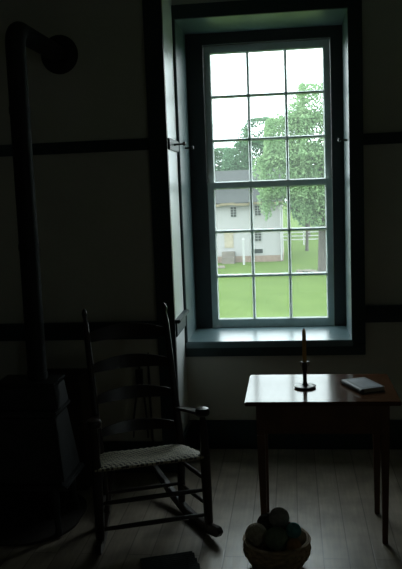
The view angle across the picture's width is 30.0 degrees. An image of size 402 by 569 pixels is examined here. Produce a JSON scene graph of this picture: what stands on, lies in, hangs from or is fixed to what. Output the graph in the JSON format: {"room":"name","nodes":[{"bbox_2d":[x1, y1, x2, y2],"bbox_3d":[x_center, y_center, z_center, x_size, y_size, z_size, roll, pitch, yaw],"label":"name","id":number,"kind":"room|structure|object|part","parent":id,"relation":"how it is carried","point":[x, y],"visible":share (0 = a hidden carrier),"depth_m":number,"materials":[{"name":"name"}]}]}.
{"room":"living room","nodes":[
{"label":"living room","id":0,"kind":"room"},
{"bbox_2d":[0,0,161,440],"bbox_3d":[-1.163,-0.391,4.443,2.038,2.970,0.409,-1,7,7],"label":"wall","id":1,"kind":"structure","parent":0,"point":[94,210],"depth_m":4.16,"materials":[{"name":"paint"}]},
{"bbox_2d":[133,367,148,437],"bbox_3d":[-0.350,0.649,4.258,0.094,0.452,0.038,-1,7,7],"label":"tongs","id":2,"kind":"object","parent":1,"relation":"attached to","point":[138,372],"visible":0.55,"depth_m":4.24,"materials":[{"name":"black metal"}]},
{"bbox_3d":[-0.369,0.713,4.261,0.052,0.326,0.014,-1,7,7],"label":"arm","id":3,"kind":"part","parent":2,"relation":"part of","materials":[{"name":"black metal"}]},
{"bbox_3d":[-0.320,0.712,4.255,0.036,0.326,0.014,-1,7,7],"label":"arm","id":4,"kind":"part","parent":2,"relation":"part of","materials":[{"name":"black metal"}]},
{"bbox_2d":[142,0,178,441],"bbox_3d":[-0.221,-0.477,4.117,0.098,2.770,0.050,-1,7,7],"label":"trim","id":5,"kind":"structure","parent":1,"relation":"attached to","point":[152,9],"depth_m":4.08,"materials":[{"name":"blue paint"}]},
{"bbox_2d":[162,0,188,432],"bbox_3d":[-0.152,-0.505,4.317,0.005,2.770,0.367,-1,7,7],"label":"lining","id":6,"kind":"object","parent":1,"relation":"attached to","point":[166,4],"visible":0.78,"depth_m":4.31,"materials":[{"name":"paint"}]},
{"bbox_2d":[0,449,401,568],"bbox_3d":[0.123,1.647,0.701,5.800,0.250,8.584,-1,7,7],"label":"floor","id":7,"kind":"structure","parent":0,"point":[329,493],"depth_m":3.70,"materials":[{"name":"grey wood"}]},
{"bbox_2d":[0,491,86,546],"bbox_3d":[-1.281,1.173,3.827,1.380,0.012,0.635,-1,7,7],"label":"sheet","id":8,"kind":"object","parent":7,"relation":"on","point":[26,517],"visible":0.85,"depth_m":3.75,"materials":[{"name":"metal"}]},
{"bbox_2d":[0,374,84,535],"bbox_3d":[-1.129,0.816,3.693,1.040,0.715,0.330,-1,7,7],"label":"wood stove","id":9,"kind":"object","parent":8,"relation":"on","point":[38,450],"visible":0.97,"depth_m":3.53,"materials":[{"name":"metal"}]},
{"bbox_3d":[-1.053,0.601,3.656,0.790,0.025,0.240,-1,7,7],"label":"plate","id":10,"kind":"part","parent":9,"relation":"part of","materials":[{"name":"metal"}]},
{"bbox_2d":[5,21,77,380],"bbox_3d":[-0.780,-0.446,3.815,0.208,1.731,0.744,-1,7,7],"label":"pipe","id":11,"kind":"object","parent":9,"relation":"on","point":[59,53],"visible":1,"depth_m":3.48,"materials":[{"name":"metal"}]},
{"bbox_3d":[-1.040,0.943,3.700,0.870,0.025,0.320,-1,7,7],"label":"plate","id":12,"kind":"part","parent":9,"relation":"part of","materials":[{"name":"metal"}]},
{"bbox_3d":[-0.683,1.061,3.543,0.080,0.232,0.053,5,10,44],"label":"leg","id":13,"kind":"part","parent":9,"relation":"part of","materials":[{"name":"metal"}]},
{"bbox_3d":[-0.653,1.028,3.795,0.080,0.232,0.053,-6,8,-30],"label":"leg","id":14,"kind":"part","parent":9,"relation":"part of","materials":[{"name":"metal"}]},
{"bbox_2d":[47,368,91,489],"bbox_3d":[-0.752,0.800,4.187,0.290,0.622,0.260,-1,7,7],"label":"box","id":15,"kind":"object","parent":7,"relation":"on","point":[76,380],"visible":0.39,"depth_m":4.07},
{"bbox_3d":[-0.764,0.502,4.147,0.256,0.022,0.240,-1,7,7],"label":"lid","id":16,"kind":"part","parent":15,"relation":"part of","materials":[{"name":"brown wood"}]},
{"bbox_2d":[82,303,222,554],"bbox_3d":[-0.287,0.644,3.616,0.580,1.034,0.742,-4,7,-14],"label":"rocking chair","id":17,"kind":"object","parent":7,"relation":"on","point":[178,453],"visible":1,"depth_m":3.66,"materials":[{"name":"brown wood"}]},
{"bbox_3d":[-0.525,0.623,3.688,0.045,0.992,0.229,-5,8,-24],"label":"post","id":18,"kind":"part","parent":17,"relation":"part of","materials":[{"name":"brown wood"}]},
{"bbox_3d":[-0.460,0.895,3.338,0.046,0.533,0.048,-4,7,-14],"label":"post","id":19,"kind":"part","parent":17,"relation":"part of","materials":[{"name":"brown wood"}]},
{"bbox_3d":[-0.256,0.810,3.537,0.524,0.079,0.346,-4,7,-14],"label":"seat","id":20,"kind":"part","parent":17,"relation":"part of","materials":[{"name":"beige wicker"}]},
{"bbox_3d":[-0.133,0.596,3.787,0.048,0.992,0.227,-4,7,-15],"label":"post","id":21,"kind":"part","parent":17,"relation":"part of","materials":[{"name":"brown wood"}]},
{"bbox_3d":[-0.045,0.605,3.596,0.055,0.076,0.354,-5,8,-21],"label":"arm","id":22,"kind":"part","parent":17,"relation":"part of","materials":[{"name":"brown wood"}]},
{"bbox_3d":[0.023,0.862,3.458,0.049,0.534,0.048,-4,7,-14],"label":"post","id":23,"kind":"part","parent":17,"relation":"part of","materials":[{"name":"brown wood"}]},
{"bbox_2d":[140,551,199,568],"bbox_3d":[-0.128,1.204,3.206,0.237,0.017,0.199,-4,7,-13],"label":"floor mat","id":24,"kind":"object","parent":7,"relation":"on","point":[183,560],"visible":1,"depth_m":3.23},
{"bbox_2d":[243,528,310,568],"bbox_3d":[0.323,1.133,3.187,0.291,0.126,0.289,-1,7,7],"label":"basket","id":25,"kind":"object","parent":7,"relation":"on","point":[260,557],"visible":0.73,"depth_m":3.07,"materials":[{"name":"brown wicker"}]},
{"bbox_2d":[245,523,266,545],"bbox_3d":[0.234,1.060,3.180,0.094,0.094,0.094,-1,7,7],"label":"yarn ball","id":26,"kind":"object","parent":25,"relation":"in","point":[255,533],"visible":0.91,"depth_m":3.15,"materials":[{"name":"beige fabric"}]},
{"bbox_2d":[257,513,272,529],"bbox_3d":[0.285,1.040,3.259,0.086,0.085,0.086,-1,7,7],"label":"yarn ball","id":27,"kind":"object","parent":25,"relation":"in","point":[263,519],"visible":0.44,"depth_m":3.23,"materials":[{"name":"black fabric"}]},
{"bbox_2d":[265,526,287,550],"bbox_3d":[0.315,1.062,3.134,0.098,0.098,0.098,-1,7,7],"label":"yarn ball","id":28,"kind":"object","parent":25,"relation":"in","point":[276,538],"visible":1,"depth_m":3.10,"materials":[{"name":"fabric"}]},
{"bbox_2d":[269,507,289,527],"bbox_3d":[0.332,0.992,3.190,0.088,0.088,0.087,-1,7,7],"label":"yarn ball","id":29,"kind":"object","parent":28,"relation":"on","point":[278,516],"visible":0.94,"depth_m":3.16,"materials":[{"name":"fabric"}]},
{"bbox_2d":[286,538,300,550],"bbox_3d":[0.384,1.082,3.102,0.061,0.061,0.061,-1,7,7],"label":"yarn ball","id":30,"kind":"object","parent":25,"relation":"in","point":[293,543],"visible":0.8,"depth_m":3.08,"materials":[{"name":"red fabric"}]},
{"bbox_2d":[286,522,300,537],"bbox_3d":[0.387,1.029,3.137,0.065,0.065,0.066,-1,7,7],"label":"yarn ball","id":31,"kind":"object","parent":30,"relation":"on","point":[293,530],"visible":1,"depth_m":3.12,"materials":[{"name":"teal fabric"}]},
{"bbox_2d":[289,529,305,545],"bbox_3d":[0.412,1.076,3.187,0.074,0.074,0.073,-1,7,7],"label":"yarn ball","id":32,"kind":"object","parent":25,"relation":"in","point":[302,538],"visible":0.39,"depth_m":3.16,"materials":[{"name":"beige fabric"}]},
{"bbox_2d":[244,374,401,543],"bbox_3d":[0.571,0.809,3.561,0.680,0.660,0.493,-1,7,7],"label":"side table","id":33,"kind":"object","parent":7,"relation":"on","point":[332,407],"visible":0.91,"depth_m":3.33,"materials":[{"name":"brown wood"}]},
{"bbox_3d":[0.276,0.853,3.380,0.036,0.640,0.036,-1,7,7],"label":"leg","id":34,"kind":"part","parent":33,"relation":"part of","materials":[{"name":"brown wood"}]},
{"bbox_3d":[0.315,0.810,3.709,0.036,0.640,0.060,-1,7,7],"label":"leg","id":35,"kind":"part","parent":33,"relation":"part of","materials":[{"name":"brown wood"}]},
{"bbox_2d":[294,361,315,389],"bbox_3d":[0.487,0.421,3.516,0.102,0.126,0.102,-1,7,7],"label":"candlestick","id":36,"kind":"object","parent":33,"relation":"on","point":[301,386],"visible":1,"depth_m":3.51,"materials":[{"name":"black metal"}]},
{"bbox_2d":[302,329,306,361],"bbox_3d":[0.482,0.290,3.499,0.020,0.179,0.020,-1,7,7],"label":"candle","id":37,"kind":"object","parent":36,"relation":"on","point":[304,356],"visible":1,"depth_m":3.49,"materials":[{"name":"brown wax"}]},
{"bbox_3d":[0.486,0.416,3.515,0.030,0.109,0.030,-1,7,7],"label":"stem","id":38,"kind":"part","parent":36,"relation":"part of","materials":[{"name":"black metal"}]},
{"bbox_2d":[341,377,384,393],"bbox_3d":[0.750,0.468,3.486,0.126,0.021,0.194,-4,7,-16],"label":"book","id":39,"kind":"object","parent":33,"relation":"on","point":[363,385],"visible":1,"depth_m":3.45,"materials":[{"name":"grey fabric"}]},
{"bbox_3d":[0.755,0.457,3.486,0.082,0.001,0.148,-4,7,-16],"label":"title panel","id":40,"kind":"part","parent":39,"relation":"part of","materials":[{"name":"fabric"}]},
{"bbox_3d":[0.854,0.797,3.643,0.036,0.640,0.060,-1,7,7],"label":"leg","id":41,"kind":"part","parent":33,"relation":"part of","materials":[{"name":"brown wood"}]},
{"bbox_3d":[0.815,0.841,3.314,0.036,0.640,0.036,-1,7,7],"label":"leg","id":42,"kind":"part","parent":33,"relation":"part of","materials":[{"name":"brown wood"}]},
{"bbox_2d":[171,0,401,419],"bbox_3d":[0.567,-0.368,4.731,5.800,3.200,0.576,-1,7,7],"label":"wall","id":43,"kind":"structure","parent":0,"point":[219,384],"depth_m":4.40,"materials":[{"name":"paint"}]},
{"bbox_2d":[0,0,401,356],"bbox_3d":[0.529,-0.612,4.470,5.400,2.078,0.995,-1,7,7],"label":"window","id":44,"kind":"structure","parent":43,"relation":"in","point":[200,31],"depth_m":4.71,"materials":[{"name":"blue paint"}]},
{"bbox_3d":[-0.127,-0.614,4.477,0.019,2.025,0.026,-1,7,7],"label":"casing","id":45,"kind":"part","parent":44,"relation":"part of","materials":[{"name":"blue paint"}]},
{"bbox_3d":[0.335,-1.590,4.294,0.988,0.080,0.026,-1,7,7],"label":"casing","id":46,"kind":"part","parent":44,"relation":"part of","materials":[{"name":"blue paint"}]},
{"bbox_3d":[0.432,-1.094,4.862,0.805,0.909,0.035,-1,7,7],"label":"sash","id":47,"kind":"part","parent":44,"relation":"part of","materials":[{"name":"paint"}]},
{"bbox_3d":[0.433,0.329,4.764,1.019,0.040,0.490,-1,7,7],"label":"sill","id":48,"kind":"part","parent":44,"relation":"part of","materials":[{"name":"paint"}]},
{"bbox_3d":[0.462,-0.199,4.937,0.805,0.959,0.035,-1,7,7],"label":"sash","id":49,"kind":"part","parent":44,"relation":"part of","materials":[{"name":"paint"}]},
{"bbox_3d":[0.902,-0.638,4.350,0.080,2.025,0.030,-1,7,7],"label":"casing","id":50,"kind":"part","parent":44,"relation":"part of","materials":[{"name":"blue paint"}]},
{"bbox_2d":[103,420,401,472],"bbox_3d":[0.557,0.945,4.401,5.400,0.180,0.424,-1,7,7],"label":"baseboard","id":51,"kind":"structure","parent":43,"relation":"attached to","point":[222,434],"depth_m":4.58,"materials":[{"name":"blue paint"}]},
{"label":"outside","id":52,"kind":"structure","parent":0,"visible":0},
{"bbox_2d":[218,204,326,317],"bbox_3d":[18.369,-13.582,153.647,320.000,0.498,300.000,-1,7,7],"label":"ground","id":53,"kind":"structure","parent":52,"point":[309,293],"depth_m":48.83,"materials":[{"name":"green plant"}]},
{"bbox_2d":[214,147,253,170],"bbox_3d":[1.186,-10.985,93.188,11.526,11.923,6.260,-1,7,7],"label":"maple tree","id":54,"kind":"object","parent":53,"relation":"on","point":[218,152],"visible":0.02,"depth_m":90.41,"materials":[{"name":"green plant"}]},
{"bbox_2d":[242,238,244,264],"bbox_3d":[3.635,-2.821,63.988,0.240,2.270,0.240,-1,7,7],"label":"post","id":55,"kind":"object","parent":53,"relation":"on","point":[243,239],"visible":1,"depth_m":63.90,"materials":[{"name":"white wood"}]},
{"bbox_2d":[215,168,284,263],"bbox_3d":[0.357,-6.398,69.823,14.750,8.150,9.650,-1,7,7],"label":"house","id":56,"kind":"structure","parent":53,"relation":"on","point":[232,205],"depth_m":65.94,"materials":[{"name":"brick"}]},
{"bbox_3d":[2.464,-4.027,66.188,0.800,1.600,0.070,-1,7,7],"label":"door","id":57,"kind":"part","parent":56,"relation":"part of","materials":[{"name":"yellow paint"}]},
{"bbox_3d":[2.458,-4.021,66.143,0.660,1.400,0.020,-1,7,7],"label":"door panel","id":58,"kind":"part","parent":56,"relation":"part of","materials":[{"name":"yellow paint"}]},
{"bbox_3d":[2.845,-6.362,65.791,0.500,0.850,0.020,-1,7,7],"label":"pane","id":59,"kind":"part","parent":56,"relation":"part of","materials":[{"name":"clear glass"}]},
{"bbox_3d":[5.001,-4.279,65.808,0.550,0.900,0.020,-1,7,7],"label":"pane","id":60,"kind":"part","parent":56,"relation":"part of","materials":[{"name":"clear glass"}]},
{"bbox_3d":[4.957,-6.461,65.527,0.500,0.850,0.020,-1,7,7],"label":"pane","id":61,"kind":"part","parent":56,"relation":"part of","materials":[{"name":"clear glass"}]},
{"bbox_3d":[5.013,-2.939,65.982,0.850,0.380,0.020,-1,7,7],"label":"pane","id":62,"kind":"part","parent":56,"relation":"part of","materials":[{"name":"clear glass"}]},
{"bbox_2d":[220,116,295,177],"bbox_3d":[6.660,-11.644,85.297,8.813,14.791,6.292,-1,7,7],"label":"maple tree","id":63,"kind":"object","parent":53,"relation":"on","point":[243,155],"visible":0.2,"depth_m":83.47,"materials":[{"name":"green plant"}]},
{"bbox_2d":[252,81,325,271],"bbox_3d":[9.773,-7.820,55.639,12.223,14.406,7.588,-1,7,7],"label":"shade tree","id":64,"kind":"object","parent":53,"relation":"on","point":[302,120],"visible":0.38,"depth_m":54.22,"materials":[{"name":"green plant"}]},
{"bbox_2d":[283,231,317,244],"bbox_3d":[19.752,-5.336,82.240,22.000,1.650,0.200,-1,7,7],"label":"fence","id":65,"kind":"object","parent":53,"relation":"on","point":[303,232],"visible":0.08,"depth_m":83.17,"materials":[{"name":"white wood"}]},
{"bbox_2d":[284,140,323,236],"bbox_3d":[13.761,-12.484,97.566,9.597,12.836,6.260,-1,7,7],"label":"maple tree","id":66,"kind":"object","parent":53,"relation":"on","point":[307,140],"visible":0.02,"depth_m":97.52,"materials":[{"name":"green plant"}]},
{"bbox_2d":[291,198,318,250],"bbox_3d":[10.592,-6.685,74.683,3.316,7.318,3.148,-1,7,7],"label":"young tree","id":67,"kind":"object","parent":53,"relation":"on","point":[292,213],"visible":0.02,"depth_m":75.17,"materials":[{"name":"green plant"}]},
{"bbox_2d":[297,219,318,226],"bbox_3d":[18.310,-12.664,110.262,10.570,9.662,6.382,-1,7,7],"label":"tree","id":68,"kind":"object","parent":53,"relation":"on","point":[300,223],"visible":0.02,"depth_m":110.21,"materials":[{"name":"green plant"}]}
]}

